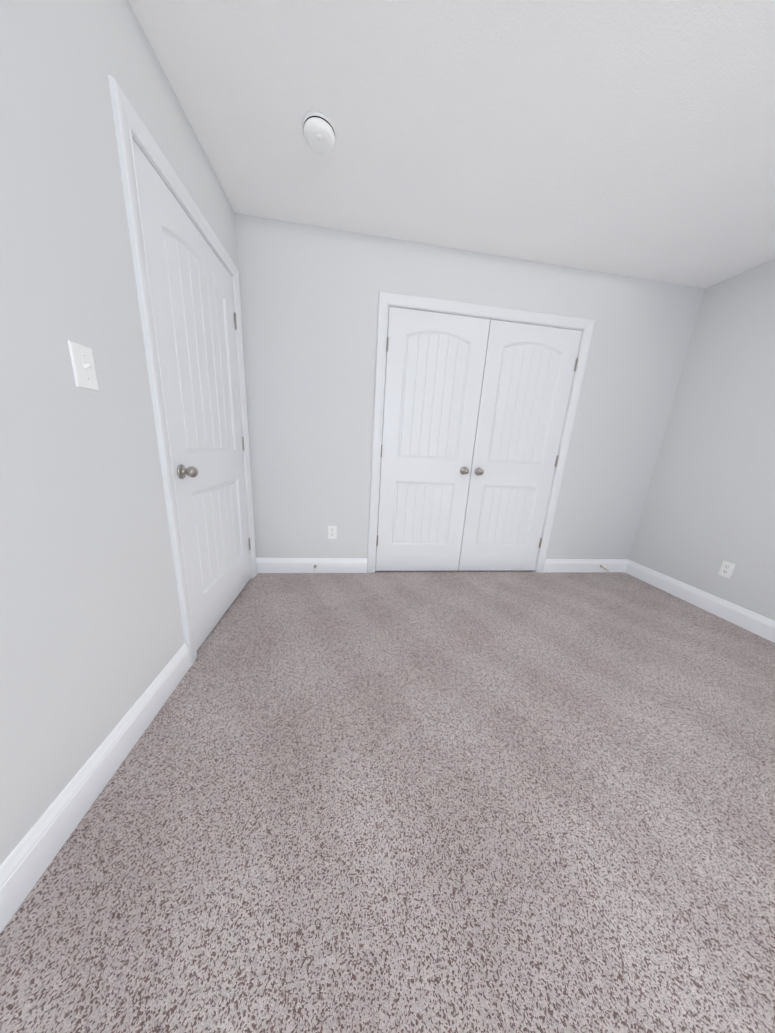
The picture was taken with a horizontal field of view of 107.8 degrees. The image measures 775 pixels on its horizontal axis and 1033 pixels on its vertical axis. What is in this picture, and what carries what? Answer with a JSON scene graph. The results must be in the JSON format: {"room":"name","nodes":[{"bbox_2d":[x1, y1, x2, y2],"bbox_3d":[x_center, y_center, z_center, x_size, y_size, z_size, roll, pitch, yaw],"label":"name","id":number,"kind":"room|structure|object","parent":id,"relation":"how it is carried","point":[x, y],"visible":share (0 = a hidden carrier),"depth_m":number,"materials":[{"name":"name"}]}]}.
{"room":"empty bedroom","nodes":[
{"label":"empty bedroom","id":0,"kind":"room"},
{"bbox_2d":[0,0,237,864],"bbox_3d":[-0.833,-0.225,0.160,0.115,2.440,3.947,1,14,-8],"label":"wall","id":1,"kind":"structure","parent":0,"point":[92,641],"depth_m":0.77,"materials":[{"name":"white paint"}]},
{"bbox_2d":[67,340,98,390],"bbox_3d":[-0.847,-0.421,0.798,0.019,0.114,0.070,1,14,-8],"label":"light switch","id":2,"kind":"object","parent":1,"relation":"attached to","point":[83,367],"visible":1,"depth_m":0.79,"materials":[{"name":"white plastic"}]},
{"bbox_2d":[0,643,190,932],"bbox_3d":[-0.780,1.005,0.022,0.013,0.132,2.767,1,14,-8],"label":"baseboard","id":3,"kind":"structure","parent":1,"relation":"attached to","point":[32,856],"depth_m":0.80,"materials":[{"name":"white paint"}]},
{"bbox_2d":[108,74,256,665],"bbox_3d":[-1.013,-0.428,1.579,0.132,2.122,0.996,1,14,-8],"label":"door frame","id":4,"kind":"structure","parent":1,"relation":"attached to","point":[130,126],"depth_m":1.11,"materials":[{"name":"white paint"}]},
{"bbox_2d":[133,139,250,649],"bbox_3d":[-0.954,-0.396,1.602,0.103,2.030,0.851,1,14,-8],"label":"door","id":5,"kind":"structure","parent":1,"relation":"in","point":[192,296],"depth_m":1.44,"materials":[{"name":"white paint"}]},
{"bbox_2d":[0,570,774,1032],"bbox_3d":[0.848,0.945,1.022,4.307,0.050,5.167,1,14,-8],"label":"floor","id":6,"kind":"structure","parent":0,"point":[466,802],"depth_m":0.83,"materials":[{"name":"carpet"}]},
{"bbox_2d":[128,0,774,288],"bbox_3d":[0.992,-1.466,0.415,4.307,0.050,5.167,1,14,-8],"label":"ceiling","id":7,"kind":"structure","parent":0,"point":[633,138],"depth_m":1.19,"materials":[{"name":"white paint"}]},
{"bbox_2d":[302,111,336,154],"bbox_3d":[-0.306,-1.705,1.273,0.151,0.054,0.151,-7,18,-37],"label":"smoke detector","id":8,"kind":"object","parent":7,"relation":"attached to","point":[319,131],"visible":1,"depth_m":1.24,"materials":[{"name":"white plastic"}]},
{"bbox_2d":[235,213,704,558],"bbox_3d":[0.706,-0.685,2.357,3.737,2.440,0.115,1,14,-8],"label":"wall","id":9,"kind":"structure","parent":0,"point":[309,296],"depth_m":2.15,"materials":[{"name":"white paint"}]},
{"bbox_2d":[256,558,366,572],"bbox_3d":[-0.633,0.416,2.400,0.920,0.132,0.014,1,14,-8],"label":"baseboard","id":10,"kind":"structure","parent":9,"relation":"attached to","point":[263,565],"depth_m":2.39,"materials":[{"name":"white paint"}]},
{"bbox_2d":[328,526,336,538],"bbox_3d":[-0.459,0.133,2.353,0.070,0.114,0.008,1,14,-8],"label":"electrical outlet","id":11,"kind":"object","parent":9,"relation":"attached to","point":[332,532],"visible":1,"depth_m":2.35,"materials":[{"name":"white plastic"}]},
{"bbox_2d":[375,306,489,570],"bbox_3d":[0.327,-0.491,2.283,0.772,2.030,0.103,1,14,-8],"label":"closet door","id":12,"kind":"structure","parent":9,"relation":"in","point":[435,362],"depth_m":2.26,"materials":[{"name":"white paint"}]},
{"bbox_2d":[367,291,594,572],"bbox_3d":[0.705,-0.529,2.388,1.682,2.122,0.132,1,14,-8],"label":"trim","id":13,"kind":"structure","parent":9,"relation":"attached to","point":[388,299],"depth_m":2.17,"materials":[{"name":"white paint"}]},
{"bbox_2d":[458,319,581,570],"bbox_3d":[1.096,-0.472,2.389,0.772,2.030,0.103,1,14,-8],"label":"closet door","id":14,"kind":"structure","parent":9,"relation":"in","point":[528,373],"depth_m":2.37,"materials":[{"name":"white paint"}]},
{"bbox_2d":[543,559,627,572],"bbox_3d":[1.922,0.481,2.751,0.878,0.132,0.014,1,14,-8],"label":"baseboard","id":15,"kind":"structure","parent":9,"relation":"attached to","point":[551,565],"depth_m":2.74,"materials":[{"name":"white paint"}]},
{"bbox_2d":[628,258,774,620],"bbox_3d":[2.755,-0.134,0.653,0.115,2.440,3.947,1,14,-8],"label":"wall","id":16,"kind":"structure","parent":0,"point":[708,506],"depth_m":2.11,"materials":[{"name":"white paint"}]},
{"bbox_2d":[624,560,774,642],"bbox_3d":[2.617,0.967,0.980,0.013,0.132,3.832,1,14,-8],"label":"baseboard","id":17,"kind":"structure","parent":16,"relation":"attached to","point":[753,622],"depth_m":2.16,"materials":[{"name":"white paint"}]},
{"bbox_2d":[718,560,735,578],"bbox_3d":[2.485,0.389,2.073,0.008,0.114,0.070,1,14,-8],"label":"electrical outlet","id":18,"kind":"object","parent":16,"relation":"attached to","point":[726,569],"visible":1,"depth_m":2.07,"materials":[{"name":"white plastic"}]}
]}

